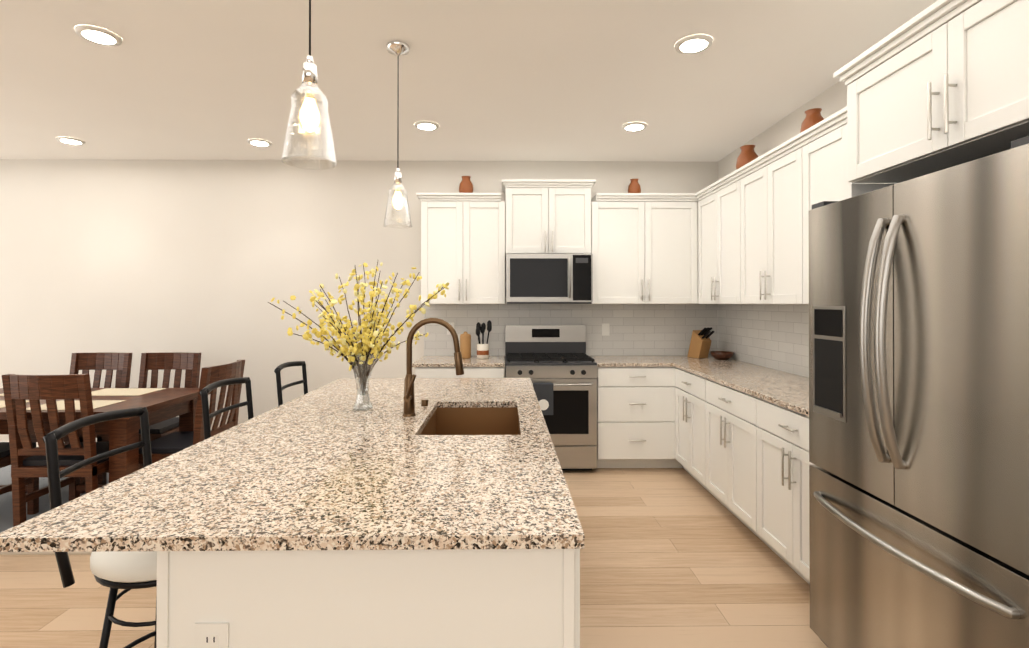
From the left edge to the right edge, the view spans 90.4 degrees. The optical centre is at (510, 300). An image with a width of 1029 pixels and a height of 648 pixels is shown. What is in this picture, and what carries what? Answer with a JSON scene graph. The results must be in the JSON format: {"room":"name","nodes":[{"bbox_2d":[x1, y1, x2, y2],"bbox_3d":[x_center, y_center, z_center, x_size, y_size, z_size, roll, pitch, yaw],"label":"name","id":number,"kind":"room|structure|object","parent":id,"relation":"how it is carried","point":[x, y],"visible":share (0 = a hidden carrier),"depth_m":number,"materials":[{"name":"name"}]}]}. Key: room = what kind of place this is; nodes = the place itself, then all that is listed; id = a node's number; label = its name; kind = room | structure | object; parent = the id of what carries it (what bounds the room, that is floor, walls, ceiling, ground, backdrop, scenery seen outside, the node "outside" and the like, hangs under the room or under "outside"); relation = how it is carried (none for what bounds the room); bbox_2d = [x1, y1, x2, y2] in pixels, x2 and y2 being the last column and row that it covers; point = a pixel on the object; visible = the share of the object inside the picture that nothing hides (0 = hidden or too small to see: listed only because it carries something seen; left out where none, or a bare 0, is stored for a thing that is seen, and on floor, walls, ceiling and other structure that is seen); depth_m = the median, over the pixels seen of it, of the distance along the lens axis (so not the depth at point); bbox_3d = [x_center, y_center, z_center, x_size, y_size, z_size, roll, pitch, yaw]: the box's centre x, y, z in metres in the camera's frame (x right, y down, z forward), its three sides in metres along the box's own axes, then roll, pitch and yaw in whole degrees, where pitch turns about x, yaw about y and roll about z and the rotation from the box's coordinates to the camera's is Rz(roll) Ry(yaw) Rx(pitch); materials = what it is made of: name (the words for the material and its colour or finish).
{"room":"kitchen","nodes":[
{"label":"kitchen","id":0,"kind":"room"},
{"bbox_2d":[0,159,717,441],"bbox_3d":[-2.006,0.047,4.926,8.220,2.780,0.100,0,0,-1],"label":"wall","id":1,"kind":"structure","parent":0,"point":[208,260],"depth_m":4.87,"materials":[{"name":"beige paint"}]},
{"bbox_2d":[420,196,507,303],"bbox_3d":[-0.425,-0.440,4.721,0.754,0.943,0.347,0,0,-1],"label":"upper cabinet","id":2,"kind":"object","parent":1,"relation":"attached to","point":[464,239],"depth_m":4.55,"materials":[{"name":"white wood"}]},
{"bbox_2d":[459,176,472,192],"bbox_3d":[-0.413,-1.054,4.751,0.136,0.195,0.136,0,0,-1],"label":"decorative pot","id":3,"kind":"object","parent":2,"relation":"on","point":[466,185],"visible":0.67,"depth_m":4.70,"materials":[{"name":"brown ceramic"}]},
{"bbox_2d":[504,184,591,253],"bbox_3d":[0.337,-0.725,4.732,0.768,0.613,0.347,0,0,-1],"label":"upper cabinet","id":4,"kind":"object","parent":1,"relation":"attached to","point":[543,218],"depth_m":4.56,"materials":[{"name":"white wood"}]},
{"bbox_2d":[506,254,592,303],"bbox_3d":[0.338,-0.193,4.665,0.760,0.443,0.472,0,0,-1],"label":"microwave","id":5,"kind":"object","parent":4,"relation":"attached to","point":[549,278],"visible":1,"depth_m":4.47,"materials":[{"name":"metal"}]},
{"bbox_2d":[602,323,609,335],"bbox_3d":[0.915,0.277,4.905,0.072,0.116,0.006,0,0,-1],"label":"electrical outlet plate","id":6,"kind":"object","parent":1,"relation":"attached to","point":[605,329],"visible":1,"depth_m":4.90,"materials":[{"name":"white plastic"}]},
{"bbox_2d":[592,196,691,303],"bbox_3d":[1.210,-0.441,4.710,0.976,0.943,0.408,0,0,-1],"label":"upper cabinet","id":7,"kind":"object","parent":1,"relation":"attached to","point":[642,245],"depth_m":4.57,"materials":[{"name":"white wood"}]},
{"bbox_2d":[628,179,640,192],"bbox_3d":[1.157,-1.044,4.770,0.122,0.176,0.122,0,0,-1],"label":"decorative pot","id":8,"kind":"object","parent":7,"relation":"on","point":[634,186],"visible":0.79,"depth_m":4.73,"materials":[{"name":"brown ceramic"}]},
{"bbox_2d":[0,468,827,647],"bbox_3d":[-1.957,1.446,0.879,8.220,0.060,8.180,0,0,-1],"label":"floor","id":9,"kind":"structure","parent":0,"point":[676,558],"depth_m":2.54,"materials":[{"name":"brown wood"}]},
{"bbox_2d":[0,465,108,554],"bbox_3d":[-3.526,1.424,3.711,2.950,0.011,1.720,0,0,-1],"label":"area rug","id":10,"kind":"object","parent":9,"relation":"on","point":[6,513],"depth_m":3.55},
{"bbox_2d":[0,442,38,514],"bbox_3d":[-3.395,0.928,3.162,0.470,1.000,0.527,0,0,-1],"label":"dining chair","id":11,"kind":"object","parent":10,"relation":"on","point":[31,484],"visible":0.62,"depth_m":3.38,"materials":[{"name":"brown wood"}]},
{"bbox_2d":[2,374,143,526],"bbox_3d":[-2.695,0.928,3.170,0.470,1.000,0.527,0,0,-1],"label":"dining chair","id":12,"kind":"object","parent":10,"relation":"on","point":[18,390],"visible":0.81,"depth_m":2.98,"materials":[{"name":"brown wood"}]},
{"bbox_2d":[26,352,132,493],"bbox_3d":[-3.385,0.932,4.019,0.470,1.000,0.527,0,0,-1],"label":"dining chair","id":13,"kind":"object","parent":10,"relation":"on","point":[108,362],"visible":0.23,"depth_m":4.23,"materials":[{"name":"brown wood"}]},
{"bbox_2d":[0,388,210,482],"bbox_3d":[-3.288,1.045,3.461,2.020,0.769,0.870,0,0,-1],"label":"dining table","id":14,"kind":"object","parent":10,"relation":"on","point":[161,404],"visible":0.56,"depth_m":3.24,"materials":[{"name":"brown wood"}]},
{"bbox_2d":[97,352,200,483],"bbox_3d":[-2.815,0.932,4.026,0.470,1.000,0.527,0,0,-1],"label":"dining chair","id":15,"kind":"object","parent":10,"relation":"on","point":[179,362],"visible":0.4,"depth_m":4.23,"materials":[{"name":"brown wood"}]},
{"bbox_2d":[139,360,244,468],"bbox_3d":[-2.170,0.929,3.490,0.527,1.000,0.470,0,0,-1],"label":"dining chair","id":16,"kind":"object","parent":10,"relation":"on","point":[165,446],"visible":0.46,"depth_m":3.41,"materials":[{"name":"brown wood"}]},
{"bbox_2d":[43,407,156,647],"bbox_3d":[-1.171,0.903,1.712,0.507,1.038,0.430,0,0,-1],"label":"bar stool","id":17,"kind":"object","parent":9,"relation":"on","point":[115,571],"visible":0.5,"depth_m":1.54,"materials":[{"name":"black metal"}]},
{"bbox_2d":[199,377,253,438],"bbox_3d":[-1.180,0.907,2.487,0.507,1.038,0.430,0,0,-1],"label":"bar stool","id":18,"kind":"object","parent":9,"relation":"on","point":[203,393],"visible":0.23,"depth_m":2.46,"materials":[{"name":"black metal"}]},
{"bbox_2d":[274,361,307,405],"bbox_3d":[-1.189,0.911,3.232,0.507,1.038,0.430,0,0,-1],"label":"bar stool","id":19,"kind":"object","parent":9,"relation":"on","point":[279,368],"visible":0.21,"depth_m":3.23,"materials":[{"name":"black metal"}]},
{"bbox_2d":[156,408,579,647],"bbox_3d":[-0.324,0.984,2.267,0.938,0.878,2.279,0,0,-1],"label":"kitchen island","id":20,"kind":"object","parent":9,"relation":"on","point":[421,598],"depth_m":1.13,"materials":[{"name":"white wood"}]},
{"bbox_2d":[0,434,583,553],"bbox_3d":[-0.482,0.524,1.520,1.276,0.030,0.844,0,0,-1],"label":"island countertop","id":21,"kind":"structure","parent":20,"relation":"on","point":[221,493],"depth_m":1.29,"materials":[{"name":"beige stone"}]},
{"bbox_2d":[220,402,548,433],"bbox_3d":[-0.491,0.528,2.272,1.276,0.030,0.660,0,0,-1],"label":"island countertop","id":22,"kind":"structure","parent":20,"relation":"on","point":[289,417],"depth_m":2.20,"materials":[{"name":"beige stone"}]},
{"bbox_2d":[268,262,448,410],"bbox_3d":[-0.657,0.158,2.426,0.736,0.709,0.826,0,0,-1],"label":"vase","id":23,"kind":"object","parent":22,"relation":"on","point":[367,355],"visible":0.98,"depth_m":2.37,"materials":[{"name":"clear glass"}]},
{"bbox_2d":[400,318,463,417],"bbox_3d":[-0.345,0.294,2.266,0.275,0.438,0.098,0,0,-1],"label":"faucet","id":24,"kind":"object","parent":22,"relation":"on","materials":[{"name":"brown metal"}]},
{"bbox_2d":[420,406,519,433],"bbox_3d":[-0.166,0.647,2.275,0.429,0.232,0.684,0,0,-1],"label":"sink","id":25,"kind":"object","parent":22,"relation":"in","point":[445,419],"depth_m":2.61,"materials":[{"name":"brown metal"}]},
{"bbox_2d":[292,378,537,405],"bbox_3d":[-0.500,0.532,3.017,1.276,0.030,0.830,0,0,-1],"label":"island countertop","id":26,"kind":"structure","parent":20,"relation":"on","point":[473,391],"depth_m":2.84,"materials":[{"name":"beige stone"}]},
{"bbox_2d":[415,359,504,377],"bbox_3d":[-0.426,0.996,4.574,0.750,0.878,0.627,0,0,-1],"label":"base cabinet","id":27,"kind":"object","parent":9,"relation":"on","point":[420,372],"depth_m":4.26,"materials":[{"name":"white wood"}]},
{"bbox_2d":[412,356,503,366],"bbox_3d":[-0.437,0.540,4.572,0.778,0.030,0.635,0,0,-1],"label":"countertop","id":28,"kind":"structure","parent":27,"relation":"on","point":[425,361],"depth_m":4.33,"materials":[{"name":"beige stone"}]},
{"bbox_2d":[460,332,470,358],"bbox_3d":[-0.412,0.403,4.673,0.100,0.242,0.100,0,0,-1],"label":"canister","id":29,"kind":"object","parent":28,"relation":"on","point":[465,344],"visible":0.96,"depth_m":4.63,"materials":[{"name":"brown"}]},
{"bbox_2d":[476,320,491,358],"bbox_3d":[-0.243,0.350,4.636,0.144,0.347,0.111,0,0,-1],"label":"utensil crock","id":30,"kind":"object","parent":28,"relation":"on","point":[482,350],"visible":1,"depth_m":4.61,"materials":[{"name":"beige ceramic"}]},
{"bbox_2d":[505,325,597,469],"bbox_3d":[0.336,0.832,4.527,0.762,1.205,0.738,0,0,-1],"label":"range","id":31,"kind":"object","parent":9,"relation":"on","point":[557,365],"visible":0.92,"depth_m":4.23,"materials":[{"name":"metal"}]},
{"bbox_2d":[597,367,675,467],"bbox_3d":[1.062,0.996,4.564,0.675,0.878,0.683,0,0,-1],"label":"base cabinet","id":32,"kind":"object","parent":9,"relation":"on","point":[636,406],"depth_m":4.28,"materials":[{"name":"white wood"}]},
{"bbox_2d":[590,355,743,366],"bbox_3d":[1.363,0.540,4.593,1.285,0.030,0.635,0,0,-1],"label":"countertop","id":33,"kind":"structure","parent":32,"relation":"on","point":[656,360],"depth_m":4.48,"materials":[{"name":"beige stone"}]},
{"bbox_2d":[687,327,713,357],"bbox_3d":[1.749,0.383,4.673,0.115,0.282,0.239,0,0,-26],"label":"knife block","id":34,"kind":"object","parent":33,"relation":"on","point":[700,344],"visible":0.96,"depth_m":4.64,"materials":[{"name":"brown wood"}]},
{"bbox_2d":[710,351,733,359],"bbox_3d":[1.889,0.491,4.561,0.200,0.065,0.200,0,0,-1],"label":"bowl","id":35,"kind":"object","parent":33,"relation":"on","point":[722,355],"visible":1,"depth_m":4.51,"materials":[{"name":"brown wood"}]},
{"bbox_2d":[676,367,699,482],"bbox_3d":[1.700,0.993,3.945,0.627,0.878,0.721,0,0,-1],"label":"base cabinet","id":36,"kind":"object","parent":9,"relation":"on","point":[687,382],"depth_m":3.98,"materials":[{"name":"white wood"}]},
{"bbox_2d":[700,375,747,527],"bbox_3d":[1.708,0.989,3.278,0.627,0.878,0.857,0,0,-1],"label":"base cabinet","id":37,"kind":"object","parent":9,"relation":"on","point":[731,435],"depth_m":3.30,"materials":[{"name":"white wood"}]},
{"bbox_2d":[748,391,814,584],"bbox_3d":[1.716,0.986,2.568,0.627,0.878,0.808,0,0,-1],"label":"base cabinet","id":38,"kind":"object","parent":9,"relation":"on","point":[778,435],"depth_m":2.67,"materials":[{"name":"white wood"}]},
{"bbox_2d":[676,363,808,414],"bbox_3d":[1.705,0.533,3.221,0.635,0.030,2.117,0,0,-1],"label":"countertop","id":39,"kind":"structure","parent":38,"relation":"on","point":[791,390],"depth_m":3.32,"materials":[{"name":"beige stone"}]},
{"bbox_2d":[809,136,1028,647],"bbox_3d":[1.586,0.510,1.659,0.855,1.819,0.926,0,0,-1],"label":"refrigerator","id":40,"kind":"object","parent":9,"relation":"on","point":[919,410],"visible":1,"depth_m":1.54,"materials":[{"name":"metal"}]},
{"bbox_2d":[0,0,937,161],"bbox_3d":[-1.957,-1.394,0.894,8.220,0.060,8.180,0,0,-1],"label":"ceiling","id":41,"kind":"structure","parent":0,"point":[533,80],"depth_m":3.05,"materials":[{"name":"paint"}]},
{"bbox_2d":[56,137,85,144],"bbox_3d":[-3.688,-1.339,4.283,0.190,0.013,0.190,0,0,-1],"label":"recessed light","id":42,"kind":"object","parent":41,"relation":"in","point":[70,140],"visible":1,"depth_m":4.26,"materials":[{"name":"white plastic"}]},
{"bbox_2d":[75,25,121,45],"bbox_3d":[-2.098,-1.348,2.602,0.190,0.013,0.190,0,0,-1],"label":"recessed light","id":43,"kind":"object","parent":41,"relation":"in","point":[97,35],"visible":0.96,"depth_m":2.58,"materials":[{"name":"white plastic"}]},
{"bbox_2d":[247,139,271,146],"bbox_3d":[-2.128,-1.339,4.332,0.190,0.013,0.190,0,0,-1],"label":"recessed light","id":44,"kind":"object","parent":41,"relation":"in","point":[260,142],"visible":0.98,"depth_m":4.30,"materials":[{"name":"white plastic"}]},
{"bbox_2d":[281,0,336,169],"bbox_3d":[-0.584,-0.880,1.488,0.150,0.959,0.150,0,0,-1],"label":"pendant light","id":45,"kind":"object","parent":41,"relation":"hanging from","point":[310,117],"visible":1,"depth_m":1.47,"materials":[{"name":"clear glass"}]},
{"bbox_2d":[383,41,411,228],"bbox_3d":[-0.599,-0.874,2.718,0.150,0.959,0.150,0,0,-1],"label":"pendant light","id":46,"kind":"object","parent":41,"relation":"hanging from","point":[399,48],"visible":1,"depth_m":2.70,"materials":[{"name":"clear glass"}]},
{"bbox_2d":[414,121,438,130],"bbox_3d":[-0.643,-1.341,3.920,0.190,0.013,0.190,0,0,-1],"label":"recessed light","id":47,"kind":"object","parent":41,"relation":"in","point":[426,125],"visible":0.96,"depth_m":3.89,"materials":[{"name":"white plastic"}]},
{"bbox_2d":[622,122,646,131],"bbox_3d":[0.957,-1.341,3.939,0.190,0.013,0.190,0,0,-1],"label":"recessed light","id":48,"kind":"object","parent":41,"relation":"in","point":[634,126],"visible":0.98,"depth_m":3.91,"materials":[{"name":"white plastic"}]},
{"bbox_2d":[675,34,712,53],"bbox_3d":[0.965,-1.347,2.689,0.190,0.013,0.190,0,0,-1],"label":"recessed light","id":49,"kind":"object","parent":41,"relation":"in","point":[694,44],"visible":1,"depth_m":2.67,"materials":[{"name":"white plastic"}]},
{"bbox_2d":[718,81,846,376],"bbox_3d":[2.103,0.026,0.885,0.100,2.780,8.080,0,0,-1],"label":"wall","id":50,"kind":"structure","parent":0,"point":[774,336],"depth_m":3.92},
{"bbox_2d":[692,172,743,303],"bbox_3d":[1.817,-0.443,4.144,0.388,0.943,0.901,0,0,-1],"label":"upper cabinet","id":51,"kind":"object","parent":50,"relation":"attached to","point":[718,209],"depth_m":4.12,"materials":[{"name":"white wood"}]},
{"bbox_2d":[736,145,757,169],"bbox_3d":[1.856,-1.083,3.998,0.170,0.244,0.170,0,0,-1],"label":"decorative pot","id":52,"kind":"object","parent":51,"relation":"on","point":[748,154],"visible":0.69,"depth_m":3.95,"materials":[{"name":"brown ceramic"}]},
{"bbox_2d":[744,144,791,303],"bbox_3d":[1.857,-0.447,3.365,0.326,0.943,0.902,0,0,-1],"label":"upper cabinet","id":53,"kind":"object","parent":50,"relation":"attached to","point":[768,184],"depth_m":3.34,"materials":[{"name":"white wood"}]},
{"bbox_2d":[792,120,880,303],"bbox_3d":[1.866,-0.451,2.590,0.326,0.943,0.891,0,0,-1],"label":"upper cabinet","id":54,"kind":"object","parent":50,"relation":"attached to","point":[815,158],"depth_m":2.91,"materials":[{"name":"white wood"}]},
{"bbox_2d":[800,108,823,132],"bbox_3d":[1.866,-1.067,3.148,0.143,0.205,0.143,0,0,-1],"label":"decorative pot","id":55,"kind":"object","parent":54,"relation":"on","point":[813,117],"visible":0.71,"depth_m":3.11,"materials":[{"name":"brown ceramic"}]},
{"bbox_2d":[840,0,1028,187],"bbox_3d":[1.727,-0.712,1.656,0.627,0.432,0.974,0,0,-1],"label":"upper cabinet","id":56,"kind":"object","parent":50,"relation":"attached to","point":[938,85],"depth_m":1.69,"materials":[{"name":"white wood"}]}
]}

